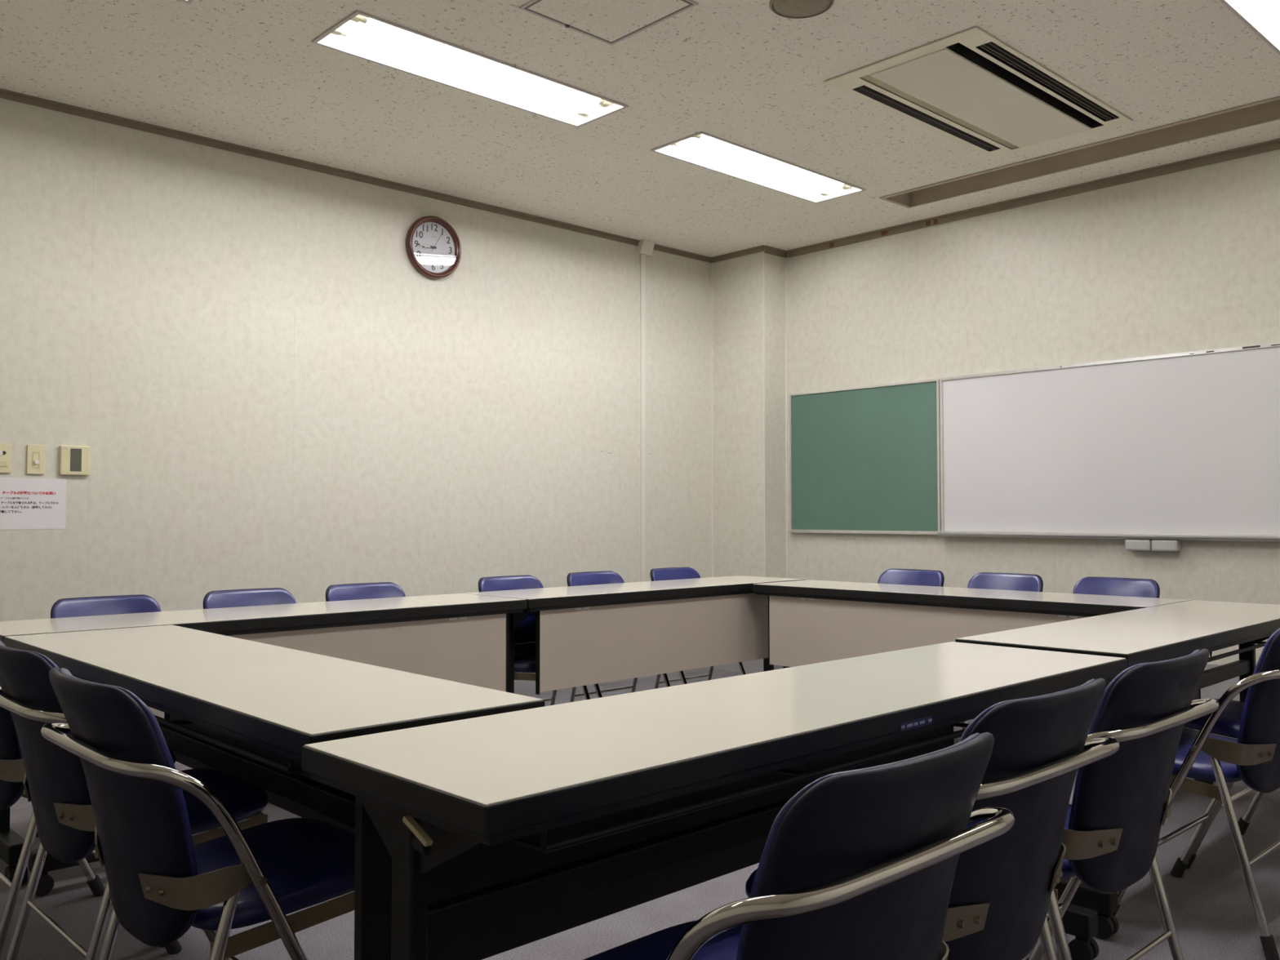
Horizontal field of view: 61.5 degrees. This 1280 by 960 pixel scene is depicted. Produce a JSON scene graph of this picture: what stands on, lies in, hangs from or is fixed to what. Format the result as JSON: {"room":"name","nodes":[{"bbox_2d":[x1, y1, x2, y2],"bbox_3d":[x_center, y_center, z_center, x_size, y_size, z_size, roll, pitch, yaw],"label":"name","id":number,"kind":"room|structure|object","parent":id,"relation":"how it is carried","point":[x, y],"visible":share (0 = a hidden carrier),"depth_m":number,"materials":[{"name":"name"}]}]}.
{"room":"meeting room","nodes":[
{"label":"meeting room","id":0,"kind":"room"},
{"bbox_2d":[0,97,711,621],"bbox_3d":[-1.828,-0.181,5.108,6.884,2.749,0.101,2,-2,-43],"label":"wall","id":1,"kind":"structure","parent":0,"point":[254,364],"depth_m":5.26,"materials":[{"name":"paint"}]},
{"bbox_2d":[0,443,11,473],"bbox_3d":[-2.567,-0.087,4.329,0.070,0.119,0.016,2,-2,-43],"label":"light switch","id":2,"kind":"object","parent":1,"relation":"attached to","point":[5,449],"visible":1,"depth_m":4.34,"materials":[{"name":"beige plastic"}]},
{"bbox_2d":[0,477,66,529],"bbox_3d":[-2.504,0.096,4.393,0.297,0.210,0.001,2,-2,-43],"label":"notice sign","id":3,"kind":"object","parent":1,"relation":"attached to","point":[25,503],"visible":1,"depth_m":4.41,"materials":[{"name":"white paper"}]},
{"bbox_2d":[26,444,44,474],"bbox_3d":[-2.476,-0.084,4.414,0.065,0.121,0.018,2,-2,-43],"label":"light switch","id":4,"kind":"object","parent":1,"relation":"attached to","point":[35,453],"visible":1,"depth_m":4.41,"materials":[{"name":"beige plastic"}]},
{"bbox_2d":[59,444,89,475],"bbox_3d":[-2.368,-0.082,4.512,0.115,0.124,0.021,2,-2,-43],"label":"thermostat","id":5,"kind":"object","parent":1,"relation":"attached to","point":[73,460],"visible":1,"depth_m":4.50,"materials":[{"name":"beige plastic"}]},
{"bbox_2d":[0,88,711,262],"bbox_3d":[-1.877,-1.544,5.018,6.433,0.030,0.027,2,-2,-43],"label":"trim","id":6,"kind":"structure","parent":1,"relation":"attached to","point":[4,94],"depth_m":5.25,"materials":[{"name":"brown wood"}]},
{"bbox_2d":[405,215,461,279],"bbox_3d":[-1.095,-1.238,5.727,0.332,0.332,0.044,2,-2,-43],"label":"wall clock","id":7,"kind":"object","parent":1,"relation":"attached to","point":[433,246],"visible":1,"depth_m":5.72,"materials":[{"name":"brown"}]},
{"bbox_2d":[514,666,710,696],"bbox_3d":[-1.873,1.032,4.952,6.455,0.315,0.008,2,-2,-43],"label":"baseboard","id":8,"kind":"structure","parent":1,"relation":"attached to","point":[523,687],"depth_m":6.18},
{"bbox_2d":[636,239,654,582],"bbox_3d":[0.040,-0.288,6.756,0.100,2.433,0.062,2,-2,-43],"label":"duct","id":9,"kind":"object","parent":1,"relation":"attached to","point":[645,247],"visible":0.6,"depth_m":6.77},
{"bbox_2d":[0,0,1279,257],"bbox_3d":[0.155,-1.637,3.042,6.884,0.030,5.893,2,-2,-43],"label":"ceiling","id":10,"kind":"structure","parent":0,"point":[251,73],"depth_m":4.35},
{"bbox_2d":[179,0,193,4],"bbox_3d":[-1.855,-1.660,3.061,1.260,0.091,0.331,2,-2,-43],"label":"ceiling light","id":11,"kind":"object","parent":10,"relation":"attached to","point":[189,2],"visible":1,"depth_m":3.59,"materials":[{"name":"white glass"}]},
{"bbox_2d":[311,9,628,127],"bbox_3d":[-0.620,-1.624,4.221,1.259,0.091,0.331,2,-2,-43],"label":"ceiling light","id":12,"kind":"object","parent":10,"relation":"attached to","point":[360,34],"visible":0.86,"depth_m":4.23,"materials":[{"name":"white plastic"}]},
{"bbox_2d":[519,0,698,45],"bbox_3d":[-0.107,-1.599,3.636,0.422,0.008,0.438,2,-2,-43],"label":"ceiling hatch","id":13,"kind":"object","parent":10,"relation":"attached to","point":[611,22],"visible":1,"depth_m":3.69,"materials":[{"name":"grey"}]},
{"bbox_2d":[650,131,866,203],"bbox_3d":[0.623,-1.589,5.389,1.264,0.091,0.331,2,-2,-43],"label":"ceiling light","id":14,"kind":"object","parent":10,"relation":"attached to","point":[703,149],"visible":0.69,"depth_m":5.43,"materials":[{"name":"white plastic"}]},
{"bbox_2d":[769,0,834,18],"bbox_3d":[0.542,-1.598,3.608,0.214,0.013,0.214,2,-2,-43],"label":"ceiling speaker","id":15,"kind":"object","parent":10,"relation":"attached to","point":[793,9],"visible":1,"depth_m":3.63},
{"bbox_2d":[823,26,1133,158],"bbox_3d":[1.441,-1.598,4.489,1.330,0.068,0.665,2,-2,-43],"label":"air conditioner","id":16,"kind":"object","parent":10,"relation":"attached to","point":[969,88],"visible":0.96,"depth_m":4.41,"materials":[{"name":"beige plastic"}]},
{"bbox_2d":[879,96,1279,208],"bbox_3d":[2.878,-1.645,4.372,0.279,0.138,4.312,2,-2,-43],"label":"ceiling recess","id":17,"kind":"structure","parent":10,"relation":"attached to","point":[1268,110],"depth_m":5.20,"materials":[{"name":"beige paint"}]},
{"bbox_2d":[1219,0,1279,54],"bbox_3d":[2.247,-1.644,3.662,1.264,0.091,0.331,2,-2,-43],"label":"ceiling light","id":18,"kind":"object","parent":10,"relation":"attached to","point":[1264,15],"visible":1,"depth_m":3.77,"materials":[{"name":"white plastic"}]},
{"bbox_2d":[0,669,1279,959],"bbox_3d":[0.158,1.155,2.955,6.884,0.060,5.893,2,-2,-43],"label":"floor","id":19,"kind":"structure","parent":0,"point":[1213,914],"depth_m":2.80,"materials":[{"name":"carpet"}]},
{"bbox_2d":[0,706,175,955],"bbox_3d":[-1.439,0.731,2.632,0.505,0.784,0.512,2,-2,-44],"label":"folding chair","id":20,"kind":"object","parent":19,"relation":"on","point":[12,771],"visible":0.31,"depth_m":2.40,"materials":[{"name":"metal"}]},
{"bbox_2d":[35,594,217,837],"bbox_3d":[-1.659,0.769,3.470,0.463,0.760,0.505,2,-2,-44],"label":"folding chair","id":21,"kind":"object","parent":19,"relation":"on","point":[140,603],"visible":0.1,"depth_m":3.63,"materials":[{"name":"metal"}]},
{"bbox_2d":[0,640,267,959],"bbox_3d":[-1.076,0.719,2.255,0.505,0.784,0.497,2,-2,-44],"label":"folding chair","id":22,"kind":"object","parent":19,"relation":"on","point":[55,785],"visible":0.57,"depth_m":2.08,"materials":[{"name":"metal"}]},
{"bbox_2d":[40,666,355,959],"bbox_3d":[-0.722,0.706,1.847,0.505,0.784,0.486,2,-2,-44],"label":"folding chair","id":23,"kind":"object","parent":19,"relation":"on","point":[162,885],"visible":0.97,"depth_m":1.67,"materials":[{"name":"metal"}]},
{"bbox_2d":[203,587,296,822],"bbox_3d":[-1.302,0.780,3.813,0.463,0.760,0.505,2,-2,-44],"label":"folding chair","id":24,"kind":"object","parent":19,"relation":"on","point":[266,596],"visible":0.08,"depth_m":3.97,"materials":[{"name":"metal"}]},
{"bbox_2d":[0,593,526,884],"bbox_3d":[-1.248,0.800,3.721,1.800,0.700,0.450,2,-2,-43],"label":"meeting table","id":25,"kind":"object","parent":19,"relation":"on","point":[459,637],"visible":0.49,"depth_m":3.79,"materials":[{"name":"beige laminate"}]},
{"bbox_2d":[3,624,544,896],"bbox_3d":[-0.951,0.759,2.420,0.450,0.700,1.800,2,-2,-43],"label":"meeting table","id":26,"kind":"object","parent":19,"relation":"on","point":[246,710],"visible":0.45,"depth_m":2.15,"materials":[{"name":"beige laminate"}]},
{"bbox_2d":[325,582,405,601],"bbox_3d":[-0.961,0.790,4.141,0.463,0.760,0.505,2,-2,-44],"label":"folding chair","id":27,"kind":"object","parent":19,"relation":"on","point":[380,589],"visible":0.07,"depth_m":4.30,"materials":[{"name":"metal"}]},
{"bbox_2d":[478,574,590,705],"bbox_3d":[-0.442,0.805,4.639,0.463,0.760,0.505,2,-2,-44],"label":"folding chair","id":28,"kind":"object","parent":19,"relation":"on","point":[525,632],"visible":0.15,"depth_m":4.76,"materials":[{"name":"metal"}]},
{"bbox_2d":[566,570,671,702],"bbox_3d":[-0.080,0.815,4.988,0.463,0.760,0.505,2,-2,-44],"label":"folding chair","id":29,"kind":"object","parent":19,"relation":"on","point":[588,578],"visible":0.12,"depth_m":5.12,"materials":[{"name":"metal"}]},
{"bbox_2d":[463,575,806,694],"bbox_3d":[0.049,0.839,4.981,1.800,0.700,0.450,2,-3,-45],"label":"meeting table","id":30,"kind":"object","parent":19,"relation":"on","point":[585,635],"visible":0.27,"depth_m":4.67,"materials":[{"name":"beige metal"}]},
{"bbox_2d":[649,567,746,688],"bbox_3d":[0.314,0.827,5.366,0.463,0.760,0.505,2,-2,-44],"label":"folding chair","id":31,"kind":"object","parent":19,"relation":"on","point":[669,573],"visible":0.09,"depth_m":5.50,"materials":[{"name":"metal"}]},
{"bbox_2d":[302,641,1127,959],"bbox_3d":[0.317,0.745,2.002,1.800,0.700,0.452,2,-2,-44],"label":"meeting table","id":32,"kind":"object","parent":19,"relation":"on","point":[479,837],"visible":0.78,"depth_m":1.67,"materials":[{"name":"beige laminate"}]},
{"bbox_2d":[583,732,1015,959],"bbox_3d":[0.147,0.689,1.309,0.512,0.784,0.505,2,-2,-44],"label":"folding chair","id":33,"kind":"object","parent":19,"relation":"on","point":[859,864],"visible":1,"depth_m":1.10,"materials":[{"name":"blue plastic"}]},
{"bbox_2d":[877,568,944,586],"bbox_3d":[1.145,0.807,4.949,0.505,0.773,0.463,2,-2,-44],"label":"folding chair","id":34,"kind":"object","parent":19,"relation":"on","point":[893,576],"visible":0.06,"depth_m":5.10,"materials":[{"name":"metal"}]},
{"bbox_2d":[745,678,1119,959],"bbox_3d":[0.457,0.701,1.722,0.512,0.784,0.505,2,-2,-44],"label":"folding chair","id":35,"kind":"object","parent":19,"relation":"on","point":[1002,887],"visible":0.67,"depth_m":1.55,"materials":[{"name":"metal"}]},
{"bbox_2d":[752,579,1191,775],"bbox_3d":[1.328,0.826,4.610,1.800,0.700,0.450,-2,-3,45],"label":"meeting table","id":36,"kind":"object","parent":19,"relation":"on","point":[811,621],"visible":0.38,"depth_m":4.61,"materials":[{"name":"beige laminate"}]},
{"bbox_2d":[960,572,1043,728],"bbox_3d":[1.477,0.796,4.615,0.505,0.773,0.463,2,-2,-44],"label":"folding chair","id":37,"kind":"object","parent":19,"relation":"on","point":[987,580],"visible":0.06,"depth_m":4.77,"materials":[{"name":"metal"}]},
{"bbox_2d":[1072,576,1159,598],"bbox_3d":[1.815,0.785,4.272,0.505,0.773,0.463,2,-2,-44],"label":"folding chair","id":38,"kind":"object","parent":19,"relation":"on","point":[1112,586],"visible":0.08,"depth_m":4.43,"materials":[{"name":"metal"}]},
{"bbox_2d":[955,600,1279,939],"bbox_3d":[1.637,0.785,3.328,1.800,0.700,0.450,2,-3,-45],"label":"meeting table","id":39,"kind":"object","parent":19,"relation":"on","point":[1166,632],"visible":0.46,"depth_m":3.07,"materials":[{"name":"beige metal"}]},
{"bbox_2d":[1025,648,1219,959],"bbox_3d":[0.809,0.712,2.086,0.512,0.784,0.505,2,-2,-44],"label":"folding chair","id":40,"kind":"object","parent":19,"relation":"on","point":[1114,817],"visible":0.66,"depth_m":1.89,"materials":[{"name":"metal"}]},
{"bbox_2d":[1112,627,1279,959],"bbox_3d":[1.489,0.733,2.778,0.512,0.784,0.505,2,-2,-44],"label":"folding chair","id":41,"kind":"object","parent":19,"relation":"on","point":[1253,759],"visible":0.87,"depth_m":2.57,"materials":[{"name":"metal"}]},
{"bbox_2d":[1183,698,1264,868],"bbox_3d":[1.890,0.746,3.180,0.512,0.784,0.505,2,-2,-44],"label":"folding chair","id":42,"kind":"object","parent":19,"relation":"on","point":[1228,722],"visible":0.2,"depth_m":3.17,"materials":[{"name":"metal"}]},
{"bbox_2d":[712,251,786,577],"bbox_3d":[0.718,-0.120,7.117,0.221,2.749,0.460,2,-2,-43],"label":"pillar","id":43,"kind":"structure","parent":0,"point":[737,282],"depth_m":7.00,"materials":[{"name":"paint"}]},
{"bbox_2d":[710,262,713,577],"bbox_3d":[0.483,-0.258,7.206,0.006,2.400,0.014,2,-2,-43],"label":"trim","id":44,"kind":"structure","parent":43,"relation":"attached to","point":[711,264],"depth_m":7.20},
{"bbox_2d":[709,244,765,263],"bbox_3d":[0.634,-1.481,7.067,0.027,0.032,0.480,2,-2,-43],"label":"trim","id":45,"kind":"structure","parent":43,"relation":"attached to","point":[760,248],"depth_m":7.05,"materials":[{"name":"brown wood"}]},
{"bbox_2d":[762,251,765,577],"bbox_3d":[0.795,-0.268,6.881,0.008,2.400,0.008,2,-2,-43],"label":"trim","id":46,"kind":"structure","parent":43,"relation":"attached to","point":[763,253],"depth_m":6.88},
{"bbox_2d":[764,245,787,257],"bbox_3d":[0.884,-1.479,6.982,0.221,0.040,0.027,2,-2,-43],"label":"trim","id":47,"kind":"structure","parent":43,"relation":"attached to","point":[769,250],"depth_m":6.98,"materials":[{"name":"brown wood"}]},
{"bbox_2d":[784,257,788,577],"bbox_3d":[0.957,-0.259,7.023,0.008,2.391,0.010,2,-2,-43],"label":"trim","id":48,"kind":"structure","parent":43,"relation":"attached to","point":[785,259],"depth_m":7.03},
{"bbox_2d":[786,149,1279,666],"bbox_3d":[2.662,-0.179,5.285,0.100,2.749,5.793,2,-2,-43],"label":"wall","id":49,"kind":"structure","parent":0,"point":[1187,260],"depth_m":5.71,"materials":[{"name":"paint"}]},
{"bbox_2d":[789,378,941,534],"bbox_3d":[1.349,-0.121,6.580,0.036,0.897,1.091,2,-2,-43],"label":"board","id":50,"kind":"object","parent":49,"relation":"attached to","point":[864,460],"visible":0.98,"depth_m":6.54,"materials":[{"name":"metal"}]},
{"bbox_2d":[789,530,937,534],"bbox_3d":[1.341,0.320,6.558,0.012,0.014,1.091,2,-2,-43],"label":"tray","id":51,"kind":"object","parent":50,"relation":"on","point":[901,532],"depth_m":6.47,"materials":[{"name":"metal"}]},
{"bbox_2d":[713,658,1239,701],"bbox_3d":[2.509,1.035,5.171,0.229,0.315,5.693,2,-2,-43],"label":"baseboard","id":52,"kind":"structure","parent":49,"relation":"attached to","point":[1216,691],"depth_m":5.14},
{"bbox_2d":[786,137,1279,257],"bbox_3d":[2.748,-1.537,5.142,0.027,0.043,5.203,2,-2,-43],"label":"trim","id":53,"kind":"structure","parent":49,"relation":"attached to","point":[1273,144],"depth_m":5.71,"materials":[{"name":"brown wood"}]},
{"bbox_2d":[937,342,1279,542],"bbox_3d":[2.558,-0.162,5.272,0.068,0.908,2.458,2,-2,-43],"label":"whiteboard","id":54,"kind":"object","parent":49,"relation":"attached to","point":[1180,446],"visible":1,"depth_m":5.44,"materials":[{"name":"metal"}]},
{"bbox_2d":[937,531,1279,542],"bbox_3d":[2.558,0.278,5.259,0.068,0.029,2.458,2,-2,-43],"label":"tray","id":55,"kind":"object","parent":54,"relation":"on","point":[1270,536],"depth_m":5.33,"materials":[{"name":"metal"}]},
{"bbox_2d":[1124,539,1152,551],"bbox_3d":[2.480,0.322,5.343,0.064,0.055,0.122,2,-2,-43],"label":"box","id":56,"kind":"object","parent":54,"relation":"attached to","point":[1131,544],"visible":0.94,"depth_m":5.31,"materials":[{"name":"grey plastic"}]},
{"bbox_2d":[1151,539,1181,551],"bbox_3d":[2.567,0.319,5.250,0.064,0.055,0.122,2,-2,-43],"label":"box","id":57,"kind":"object","parent":54,"relation":"attached to","point":[1157,544],"visible":0.99,"depth_m":5.22,"materials":[{"name":"grey plastic"}]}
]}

